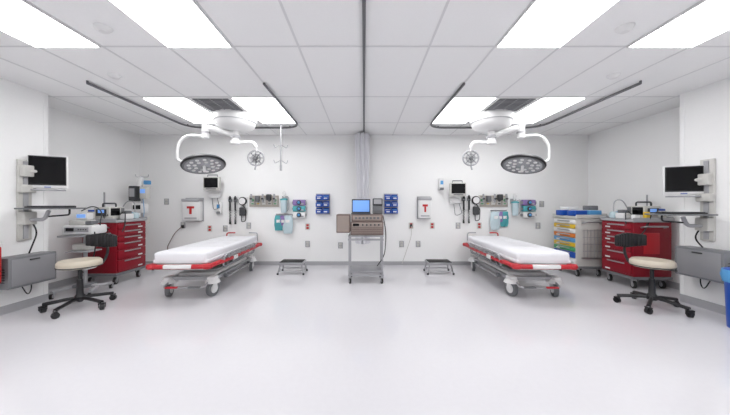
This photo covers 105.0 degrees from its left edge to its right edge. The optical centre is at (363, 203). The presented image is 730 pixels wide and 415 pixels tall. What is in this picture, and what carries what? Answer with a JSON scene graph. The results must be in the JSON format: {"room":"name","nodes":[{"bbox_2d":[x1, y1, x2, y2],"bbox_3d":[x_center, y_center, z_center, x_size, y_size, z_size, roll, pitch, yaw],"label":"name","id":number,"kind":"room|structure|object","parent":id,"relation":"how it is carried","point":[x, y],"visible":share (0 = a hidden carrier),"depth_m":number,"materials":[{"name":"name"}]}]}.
{"room":"hospital emergency room","nodes":[
{"label":"hospital emergency room","id":0,"kind":"room"},
{"bbox_2d":[0,78,47,306],"bbox_3d":[-4.555,-0.085,0.280,0.630,2.770,6.960,0,0,0],"label":"wall","id":1,"kind":"structure","parent":0,"point":[21,107],"depth_m":3.42,"materials":[{"name":"paint"}]},
{"bbox_2d":[0,243,2,282],"bbox_3d":[-4.136,0.675,3.030,0.203,0.470,0.220,0,0,0],"label":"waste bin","id":2,"kind":"object","parent":1,"relation":"attached to","point":[1,244],"visible":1,"depth_m":3.11,"materials":[{"name":"red plastic"}]},
{"bbox_2d":[0,294,47,315],"bbox_3d":[-4.234,1.250,0.280,0.012,0.100,6.940,0,0,0],"label":"baseboard","id":3,"kind":"structure","parent":1,"relation":"attached to","point":[6,309],"depth_m":3.48,"materials":[{"name":"grey rubber"}]},
{"bbox_2d":[0,155,86,293],"bbox_3d":[-3.930,0.245,3.443,0.620,1.731,0.532,0,0,0],"label":"workstation","id":4,"kind":"object","parent":1,"relation":"attached to","point":[38,171],"visible":1,"depth_m":3.48,"materials":[{"name":"grey plastic"}]},
{"bbox_2d":[44,98,47,294],"bbox_3d":[-4.266,-0.100,3.735,0.059,2.600,0.059,0,0,0],"label":"guard","id":5,"kind":"object","parent":1,"relation":"attached to","point":[45,100],"visible":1,"depth_m":3.72,"materials":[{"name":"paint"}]},
{"bbox_2d":[48,107,139,282],"bbox_3d":[-4.820,-0.085,4.860,0.100,2.770,2.200,0,0,0],"label":"wall","id":6,"kind":"structure","parent":0,"point":[105,158],"depth_m":4.78,"materials":[{"name":"paint"}]},
{"bbox_2d":[48,276,98,289],"bbox_3d":[-4.764,1.250,4.860,0.012,0.100,2.180,0,0,0],"label":"baseboard","id":7,"kind":"structure","parent":6,"relation":"attached to","point":[53,285],"depth_m":4.42,"materials":[{"name":"grey rubber"}]},
{"bbox_2d":[140,135,587,260],"bbox_3d":[0.000,-0.085,6.010,9.740,2.770,0.100,0,0,0],"label":"wall","id":8,"kind":"structure","parent":0,"point":[409,167],"depth_m":5.96,"materials":[{"name":"paint"}]},
{"bbox_2d":[164,199,168,204],"bbox_3d":[-4.200,-0.050,5.952,0.100,0.130,0.016,0,0,0],"label":"wall outlet","id":9,"kind":"object","parent":8,"relation":"attached to","point":[166,201],"visible":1,"depth_m":5.95,"materials":[{"name":"grey plastic"}]},
{"bbox_2d":[181,198,203,220],"bbox_3d":[-3.600,0.120,5.875,0.390,0.500,0.170,0,0,0],"label":"container","id":10,"kind":"object","parent":8,"relation":"attached to","point":[192,208],"visible":1,"depth_m":5.81,"materials":[{"name":"grey plastic"}]},
{"bbox_2d":[207,225,211,231],"bbox_3d":[-3.280,0.520,5.952,0.100,0.130,0.016,0,0,0],"label":"wall outlet","id":11,"kind":"object","parent":8,"relation":"attached to","point":[209,227],"visible":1,"depth_m":5.95,"materials":[{"name":"red plastic"}]},
{"bbox_2d":[203,175,220,209],"bbox_3d":[-3.130,-0.244,5.840,0.330,0.730,0.240,0,0,0],"label":"patient monitor","id":12,"kind":"object","parent":8,"relation":"attached to","point":[209,183],"visible":1,"depth_m":5.72,"materials":[{"name":"grey plastic"}]},
{"bbox_2d":[216,202,222,213],"bbox_3d":[-3.050,0.083,5.905,0.110,0.245,0.110,0,0,0],"label":"dispenser","id":13,"kind":"object","parent":8,"relation":"attached to","point":[219,210],"visible":0.97,"depth_m":5.86,"materials":[{"name":"white plastic"}]},
{"bbox_2d":[223,225,227,231],"bbox_3d":[-2.950,0.520,5.952,0.100,0.130,0.016,0,0,0],"label":"wall outlet","id":14,"kind":"object","parent":8,"relation":"attached to","point":[225,227],"visible":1,"depth_m":5.95,"materials":[{"name":"grey plastic"}]},
{"bbox_2d":[228,196,247,223],"bbox_3d":[-2.680,0.128,5.912,0.420,0.595,0.096,0,0,0],"label":"instruments","id":15,"kind":"object","parent":8,"relation":"attached to","point":[240,204],"visible":1,"depth_m":5.88,"materials":[{"name":"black plastic"}]},
{"bbox_2d":[246,223,250,228],"bbox_3d":[-2.450,0.460,5.952,0.100,0.130,0.016,0,0,0],"label":"wall outlet","id":16,"kind":"object","parent":8,"relation":"attached to","point":[248,225],"visible":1,"depth_m":5.95,"materials":[{"name":"grey plastic"}]},
{"bbox_2d":[249,194,278,206],"bbox_3d":[-2.120,-0.075,5.888,0.620,0.270,0.145,0,0,0],"label":"outlet panel","id":17,"kind":"object","parent":8,"relation":"attached to","point":[268,200],"visible":1,"depth_m":5.92,"materials":[{"name":"beige plastic"}]},
{"bbox_2d":[274,214,292,233],"bbox_3d":[-1.694,0.412,5.902,0.400,0.415,0.115,0,0,0],"label":"bags","id":18,"kind":"object","parent":8,"relation":"attached to","point":[284,222],"visible":1,"depth_m":5.88,"materials":[{"name":"teal plastic"}]},
{"bbox_2d":[280,191,288,212],"bbox_3d":[-1.661,-0.047,5.876,0.194,0.465,0.168,0,0,0],"label":"canister","id":19,"kind":"object","parent":8,"relation":"attached to","point":[283,201],"visible":1,"depth_m":5.83,"materials":[{"name":"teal plastic"}]},
{"bbox_2d":[292,199,306,218],"bbox_3d":[-1.360,0.100,5.880,0.300,0.420,0.160,0,0,0],"label":"dispenser","id":20,"kind":"object","parent":8,"relation":"attached to","point":[299,208],"visible":1,"depth_m":5.85,"materials":[{"name":"white plastic"}]},
{"bbox_2d":[305,224,309,229],"bbox_3d":[-1.200,0.480,5.952,0.100,0.130,0.016,0,0,0],"label":"wall outlet","id":21,"kind":"object","parent":8,"relation":"attached to","point":[307,226],"visible":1,"depth_m":5.95,"materials":[{"name":"red plastic"}]},
{"bbox_2d":[305,241,309,246],"bbox_3d":[-1.200,0.850,5.952,0.100,0.130,0.016,0,0,0],"label":"wall outlet","id":22,"kind":"object","parent":8,"relation":"attached to","point":[307,243],"visible":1,"depth_m":5.95,"materials":[{"name":"grey plastic"}]},
{"bbox_2d":[146,261,480,264],"bbox_3d":[0.000,1.260,5.954,9.510,0.080,0.012,0,0,0],"label":"baseboard","id":23,"kind":"structure","parent":8,"relation":"attached to","point":[255,262],"depth_m":5.95,"materials":[{"name":"grey rubber"}]},
{"bbox_2d":[316,194,329,213],"bbox_3d":[-0.870,0.000,5.885,0.300,0.440,0.150,0,0,0],"label":"rack","id":24,"kind":"object","parent":8,"relation":"attached to","point":[322,200],"visible":1,"depth_m":5.83,"materials":[{"name":"blue plastic"}]},
{"bbox_2d":[338,242,342,247],"bbox_3d":[-0.500,0.880,5.952,0.100,0.130,0.016,0,0,0],"label":"wall outlet","id":25,"kind":"object","parent":8,"relation":"attached to","point":[340,244],"visible":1,"depth_m":5.95,"materials":[{"name":"grey plastic"}]},
{"bbox_2d":[384,194,397,213],"bbox_3d":[0.570,0.000,5.885,0.300,0.440,0.150,0,0,0],"label":"rack","id":26,"kind":"object","parent":8,"relation":"attached to","point":[390,200],"visible":1,"depth_m":5.86,"materials":[{"name":"blue plastic"}]},
{"bbox_2d":[399,241,403,246],"bbox_3d":[0.800,0.850,5.952,0.100,0.130,0.016,0,0,0],"label":"wall outlet","id":27,"kind":"object","parent":8,"relation":"attached to","point":[401,243],"visible":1,"depth_m":5.95,"materials":[{"name":"grey plastic"}]},
{"bbox_2d":[417,196,431,218],"bbox_3d":[1.270,0.080,5.875,0.290,0.480,0.170,0,0,0],"label":"equipment box","id":28,"kind":"object","parent":8,"relation":"attached to","point":[423,202],"visible":1,"depth_m":5.81,"materials":[{"name":"grey plastic"}]},
{"bbox_2d":[430,223,434,228],"bbox_3d":[1.450,0.460,5.952,0.100,0.130,0.016,0,0,0],"label":"wall outlet","id":29,"kind":"object","parent":8,"relation":"attached to","point":[432,225],"visible":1,"depth_m":5.95,"materials":[{"name":"red plastic"}]},
{"bbox_2d":[438,178,443,189],"bbox_3d":[1.630,-0.417,5.905,0.110,0.245,0.110,0,0,0],"label":"dispenser","id":30,"kind":"object","parent":8,"relation":"attached to","point":[440,180],"visible":1,"depth_m":5.86,"materials":[{"name":"white plastic"}]},
{"bbox_2d":[449,180,465,214],"bbox_3d":[1.930,-0.124,5.840,0.330,0.730,0.240,0,0,0],"label":"patient monitor","id":31,"kind":"object","parent":8,"relation":"attached to","point":[455,189],"visible":1,"depth_m":5.72,"materials":[{"name":"grey plastic"}]},
{"bbox_2d":[459,195,479,222],"bbox_3d":[2.240,0.107,5.912,0.420,0.595,0.096,0,0,0],"label":"instruments","id":32,"kind":"object","parent":8,"relation":"attached to","point":[468,202],"visible":0.94,"depth_m":5.88,"materials":[{"name":"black plastic"}]},
{"bbox_2d":[477,223,481,228],"bbox_3d":[2.450,0.460,5.952,0.100,0.130,0.016,0,0,0],"label":"wall outlet","id":33,"kind":"object","parent":8,"relation":"attached to","point":[479,225],"visible":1,"depth_m":5.95,"materials":[{"name":"red plastic"}]},
{"bbox_2d":[480,194,507,206],"bbox_3d":[2.740,-0.075,5.888,0.620,0.270,0.145,0,0,0],"label":"outlet panel","id":34,"kind":"object","parent":8,"relation":"attached to","point":[499,200],"visible":0.99,"depth_m":5.92,"materials":[{"name":"beige plastic"}]},
{"bbox_2d":[490,210,508,229],"bbox_3d":[2.854,0.333,5.902,0.400,0.415,0.115,0,0,0],"label":"bags","id":35,"kind":"object","parent":8,"relation":"attached to","point":[497,219],"visible":1,"depth_m":5.88,"materials":[{"name":"teal plastic"}]},
{"bbox_2d":[510,194,520,215],"bbox_3d":[3.189,0.013,5.876,0.194,0.465,0.168,0,0,0],"label":"canister","id":36,"kind":"object","parent":8,"relation":"attached to","point":[515,204],"visible":1,"depth_m":5.84,"materials":[{"name":"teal plastic"}]},
{"bbox_2d":[520,199,535,218],"bbox_3d":[3.460,0.100,5.880,0.300,0.420,0.160,0,0,0],"label":"dispenser","id":37,"kind":"object","parent":8,"relation":"attached to","point":[528,209],"visible":0.98,"depth_m":5.85,"materials":[{"name":"white plastic"}]},
{"bbox_2d":[539,201,543,206],"bbox_3d":[3.780,0.000,5.952,0.100,0.130,0.016,0,0,0],"label":"wall outlet","id":38,"kind":"object","parent":8,"relation":"attached to","point":[541,203],"visible":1,"depth_m":5.95,"materials":[{"name":"grey plastic"}]},
{"bbox_3d":[-3.850,0.450,5.952,0.100,0.130,0.016,0,0,0],"label":"wall outlet","id":39,"kind":"object","parent":8,"relation":"attached to","visible":0},
{"bbox_2d":[167,225,183,249],"bbox_3d":[-3.975,0.767,5.903,0.317,0.633,0.056,0,0,-15],"label":"power cord","id":40,"kind":"object","parent":39,"relation":"attached to","point":[182,226],"visible":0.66,"depth_m":5.88,"materials":[{"name":"black plastic"}]},
{"bbox_2d":[0,265,729,414],"bbox_3d":[0.000,1.350,1.380,9.940,0.100,9.560,0,0,0],"label":"floor","id":41,"kind":"structure","parent":0,"point":[315,342],"depth_m":2.57,"materials":[{"name":"plastic"}]},
{"bbox_2d":[38,233,116,318],"bbox_3d":[-3.523,0.845,3.494,0.682,0.910,0.711,0,0,7],"label":"stool","id":42,"kind":"object","parent":41,"relation":"on","point":[105,240],"visible":1,"depth_m":3.47,"materials":[{"name":"beige leather"}]},
{"bbox_2d":[48,206,113,299],"bbox_3d":[-4.067,0.665,4.070,0.521,1.270,0.519,0,0,-9],"label":"stand","id":43,"kind":"object","parent":41,"relation":"on","point":[83,225],"visible":0.77,"depth_m":4.00,"materials":[{"name":"grey plastic"}]},
{"bbox_2d":[82,192,146,284],"bbox_3d":[-4.210,0.550,4.731,0.609,1.500,0.708,0,0,0],"label":"cart","id":44,"kind":"object","parent":41,"relation":"on","point":[129,253],"visible":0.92,"depth_m":4.59,"materials":[{"name":"red metal"}]},
{"bbox_2d":[129,174,153,271],"bbox_3d":[-4.339,0.359,5.500,0.446,1.881,0.486,0,0,0],"label":"stand","id":45,"kind":"object","parent":41,"relation":"on","point":[139,192],"visible":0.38,"depth_m":5.41,"materials":[{"name":"silver metal"}]},
{"bbox_2d":[145,232,261,296],"bbox_3d":[-2.470,0.939,4.702,0.867,0.723,2.143,0,0,-2],"label":"stretcher","id":46,"kind":"object","parent":41,"relation":"on","point":[209,260],"visible":1,"depth_m":3.98,"materials":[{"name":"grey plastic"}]},
{"bbox_2d":[277,259,307,274],"bbox_3d":[-1.350,1.186,5.300,0.508,0.228,0.350,0,0,0],"label":"step stool","id":47,"kind":"object","parent":41,"relation":"on","point":[284,261],"visible":1,"depth_m":5.22,"materials":[{"name":"silver metal"}]},
{"bbox_2d":[336,198,385,283],"bbox_3d":[-0.030,0.603,4.780,0.840,1.395,0.493,0,0,0],"label":"cart","id":48,"kind":"object","parent":41,"relation":"on","point":[361,223],"visible":1,"depth_m":4.57,"materials":[{"name":"grey metal"}]},
{"bbox_2d":[423,259,454,274],"bbox_3d":[1.410,1.186,5.300,0.508,0.228,0.350,0,0,0],"label":"step stool","id":49,"kind":"object","parent":41,"relation":"on","point":[429,261],"visible":1,"depth_m":5.22,"materials":[{"name":"silver metal"}]},
{"bbox_2d":[463,232,577,296],"bbox_3d":[2.410,0.939,4.702,0.867,0.723,2.143,0,0,2],"label":"stretcher","id":50,"kind":"object","parent":41,"relation":"on","point":[514,260],"visible":1,"depth_m":3.97,"materials":[{"name":"white fabric"},{"name":"red plastic"},{"name":"grey metal"}]},
{"bbox_2d":[553,206,607,275],"bbox_3d":[4.022,0.665,5.231,0.585,1.270,0.688,0,0,0],"label":"cart","id":51,"kind":"object","parent":41,"relation":"on","point":[578,233],"visible":0.84,"depth_m":4.97,"materials":[{"name":"beige plastic"}]},
{"bbox_2d":[600,195,673,287],"bbox_3d":[4.372,0.575,4.501,0.645,1.450,0.668,0,0,0],"label":"cart","id":52,"kind":"object","parent":41,"relation":"on","point":[632,219],"visible":0.91,"depth_m":4.30,"materials":[{"name":"red metal"}]},
{"bbox_2d":[613,233,694,317],"bbox_3d":[3.647,0.845,3.520,0.682,0.910,0.711,0,0,-6],"label":"stool","id":53,"kind":"object","parent":41,"relation":"on","point":[624,240],"visible":1,"depth_m":3.51,"materials":[{"name":"beige leather"}]},
{"bbox_2d":[720,267,729,327],"bbox_3d":[3.950,0.990,2.900,0.330,0.620,0.330,0,0,0],"label":"hamper","id":54,"kind":"object","parent":41,"relation":"on","point":[725,271],"visible":1,"depth_m":2.95,"materials":[{"name":"blue plastic"}]},
{"bbox_2d":[0,0,729,134],"bbox_3d":[0.000,-1.520,1.380,9.940,0.100,9.560,0,0,0],"label":"ceiling","id":55,"kind":"structure","parent":0,"point":[335,71],"depth_m":2.97,"materials":[{"name":"tile"}]},
{"bbox_2d":[0,0,100,47],"bbox_3d":[-2.745,-1.457,2.000,0.600,0.017,1.210,0,0,0],"label":"ceiling light panel","id":56,"kind":"object","parent":55,"relation":"in","point":[19,19],"depth_m":2.31,"materials":[{"name":"white plastic"}]},
{"bbox_2d":[92,22,113,33],"bbox_3d":[-2.170,-1.450,2.330,0.130,0.040,0.130,0,0,0],"label":"smoke detector","id":57,"kind":"object","parent":55,"relation":"attached to","point":[102,28],"visible":1,"depth_m":2.30,"materials":[{"name":"white plastic"}]},
{"bbox_2d":[107,72,121,79],"bbox_3d":[-2.840,-1.450,3.190,0.130,0.040,0.130,0,0,0],"label":"smoke detector","id":58,"kind":"object","parent":55,"relation":"attached to","point":[115,76],"visible":1,"depth_m":3.16,"materials":[{"name":"white plastic"}]},
{"bbox_2d":[109,0,231,47],"bbox_3d":[-1.525,-1.457,2.000,0.600,0.017,1.210,0,0,0],"label":"ceiling light panel","id":59,"kind":"object","parent":55,"relation":"in","point":[175,23],"depth_m":2.24,"materials":[{"name":"white plastic"}]},
{"bbox_2d":[142,97,213,122],"bbox_3d":[-2.745,-1.457,4.440,0.600,0.017,1.210,0,0,0],"label":"ceiling light panel","id":60,"kind":"object","parent":55,"relation":"in","point":[183,107],"depth_m":4.25,"materials":[{"name":"white plastic"}]},
{"bbox_2d":[86,80,297,128],"bbox_3d":[-2.250,-1.448,4.322,2.133,0.044,1.989,0,0,0],"label":"track","id":61,"kind":"object","parent":55,"relation":"attached to","point":[87,81],"visible":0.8,"depth_m":4.21,"materials":[{"name":"grey metal"}]},
{"bbox_2d":[274,123,287,170],"bbox_3d":[-1.500,-1.035,5.050,0.242,0.870,0.242,0,0,0],"label":"hook","id":62,"kind":"object","parent":61,"relation":"hanging from","point":[280,124],"depth_m":5.04,"materials":[{"name":"silver metal"}]},
{"bbox_2d":[187,97,246,111],"bbox_3d":[-2.135,-1.455,4.130,0.580,0.029,0.580,0,0,0],"label":"ceiling air vent","id":63,"kind":"object","parent":55,"relation":"in","point":[212,104],"depth_m":4.05,"materials":[{"name":"grey metal"}]},
{"bbox_2d":[176,109,264,173],"bbox_3d":[-2.298,-0.983,4.525,1.293,0.973,0.674,0,0,-28],"label":"ceiling light","id":64,"kind":"object","parent":55,"relation":"attached to","point":[230,122],"visible":1,"depth_m":4.45,"materials":[{"name":"white plastic"}]},
{"bbox_2d":[231,97,294,122],"bbox_3d":[-1.525,-1.457,4.440,0.600,0.017,1.210,0,0,0],"label":"ceiling light panel","id":65,"kind":"object","parent":55,"relation":"in","point":[266,109],"depth_m":4.29,"materials":[{"name":"white plastic"}]},
{"bbox_2d":[362,0,365,132],"bbox_3d":[0.000,-1.452,1.380,0.026,0.028,9.120,0,0,0],"label":"track","id":66,"kind":"object","parent":55,"relation":"attached to","point":[363,1],"visible":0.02,"depth_m":2.57,"materials":[{"name":"grey metal"}]},
{"bbox_2d":[355,132,369,243],"bbox_3d":[-0.030,-0.323,5.741,0.323,2.245,0.398,0,0,0],"label":"privacy curtain","id":67,"kind":"object","parent":66,"relation":"hanging from","point":[362,140],"visible":0.67,"depth_m":5.63,"materials":[{"name":"white fabric"}]},
{"bbox_2d":[0,0,729,134],"bbox_3d":[0.000,-1.468,1.380,9.540,0.004,9.160,0,0,0],"label":"grid","id":68,"kind":"object","parent":55,"relation":"attached to","point":[279,1],"visible":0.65,"depth_m":3.15,"materials":[{"name":"white metal"}]},
{"bbox_2d":[433,97,496,122],"bbox_3d":[1.525,-1.457,4.440,0.600,0.017,1.210,0,0,0],"label":"ceiling light panel","id":69,"kind":"object","parent":55,"relation":"in","point":[460,110],"depth_m":4.25,"materials":[{"name":"white plastic"}]},
{"bbox_2d":[462,109,550,173],"bbox_3d":[2.279,-0.983,4.526,1.295,0.973,0.674,0,0,28],"label":"ceiling light","id":70,"kind":"object","parent":55,"relation":"attached to","point":[496,122],"visible":1,"depth_m":4.45,"materials":[{"name":"white plastic"}]},
{"bbox_2d":[481,97,540,111],"bbox_3d":[2.135,-1.455,4.130,0.580,0.029,0.580,0,0,0],"label":"ceiling air vent","id":71,"kind":"object","parent":55,"relation":"in","point":[515,104],"depth_m":4.05,"materials":[{"name":"grey metal"}]},
{"bbox_2d":[430,80,641,128],"bbox_3d":[2.250,-1.448,4.322,2.133,0.044,1.989,0,0,0],"label":"track","id":72,"kind":"object","parent":55,"relation":"attached to","point":[640,81],"visible":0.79,"depth_m":4.21,"materials":[{"name":"grey metal"}]},
{"bbox_2d":[512,97,585,122],"bbox_3d":[2.745,-1.457,4.440,0.600,0.017,1.210,0,0,0],"label":"ceiling light panel","id":73,"kind":"object","parent":55,"relation":"in","point":[543,107],"depth_m":4.25,"materials":[{"name":"white plastic"}]},
{"bbox_2d":[496,0,618,47],"bbox_3d":[1.525,-1.457,2.000,0.600,0.017,1.210,0,0,0],"label":"ceiling light panel","id":74,"kind":"object","parent":55,"relation":"in","point":[545,23],"depth_m":2.24,"materials":[{"name":"white plastic"}]},
{"bbox_2d":[606,72,620,79],"bbox_3d":[2.840,-1.450,3.190,0.130,0.040,0.130,0,0,0],"label":"smoke detector","id":75,"kind":"object","parent":55,"relation":"attached to","point":[611,76],"visible":1,"depth_m":3.16,"materials":[{"name":"white plastic"}]},
{"bbox_2d":[614,22,635,33],"bbox_3d":[2.170,-1.450,2.330,0.130,0.040,0.130,0,0,0],"label":"smoke detector","id":76,"kind":"object","parent":55,"relation":"attached to","point":[625,28],"visible":1,"depth_m":2.30,"materials":[{"name":"white plastic"}]},
{"bbox_2d":[627,0,729,47],"bbox_3d":[2.745,-1.457,2.000,0.600,0.017,1.210,0,0,0],"label":"ceiling light panel","id":77,"kind":"object","parent":55,"relation":"in","point":[707,19],"depth_m":2.31,"materials":[{"name":"white plastic"}]},
{"bbox_2d":[588,107,679,282],"bbox_3d":[4.820,-0.085,4.860,0.100,2.770,2.200,0,0,0],"label":"wall","id":78,"kind":"structure","parent":0,"point":[626,161],"depth_m":4.90,"materials":[{"name":"paint"}]},
{"bbox_2d":[644,280,679,289],"bbox_3d":[4.764,1.250,4.860,0.012,0.100,2.180,0,0,0],"label":"baseboard","id":79,"kind":"structure","parent":78,"relation":"attached to","point":[674,285],"depth_m":4.33,"materials":[{"name":"grey rubber"}]},
{"bbox_2d":[680,77,729,305],"bbox_3d":[4.555,-0.085,0.280,0.630,2.770,6.960,0,0,0],"label":"wall","id":80,"kind":"structure","parent":0,"point":[706,108],"depth_m":3.43,"materials":[{"name":"paint"}]},
{"bbox_2d":[680,98,683,294],"bbox_3d":[4.266,-0.100,3.735,0.059,2.600,0.059,0,0,0],"label":"guard","id":81,"kind":"object","parent":80,"relation":"attached to","point":[681,100],"visible":0.71,"depth_m":3.73,"materials":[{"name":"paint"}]},
{"bbox_2d":[644,158,729,288],"bbox_3d":[3.930,0.240,3.403,0.620,1.581,0.532,0,0,0],"label":"workstation","id":82,"kind":"object","parent":80,"relation":"attached to","point":[701,262],"visible":0.98,"depth_m":3.44,"materials":[{"name":"grey plastic"}]},
{"bbox_2d":[680,294,725,314],"bbox_3d":[4.234,1.250,0.280,0.012,0.100,6.940,0,0,0],"label":"baseboard","id":83,"kind":"structure","parent":80,"relation":"attached to","point":[697,302],"depth_m":3.49,"materials":[{"name":"grey rubber"}]}
]}

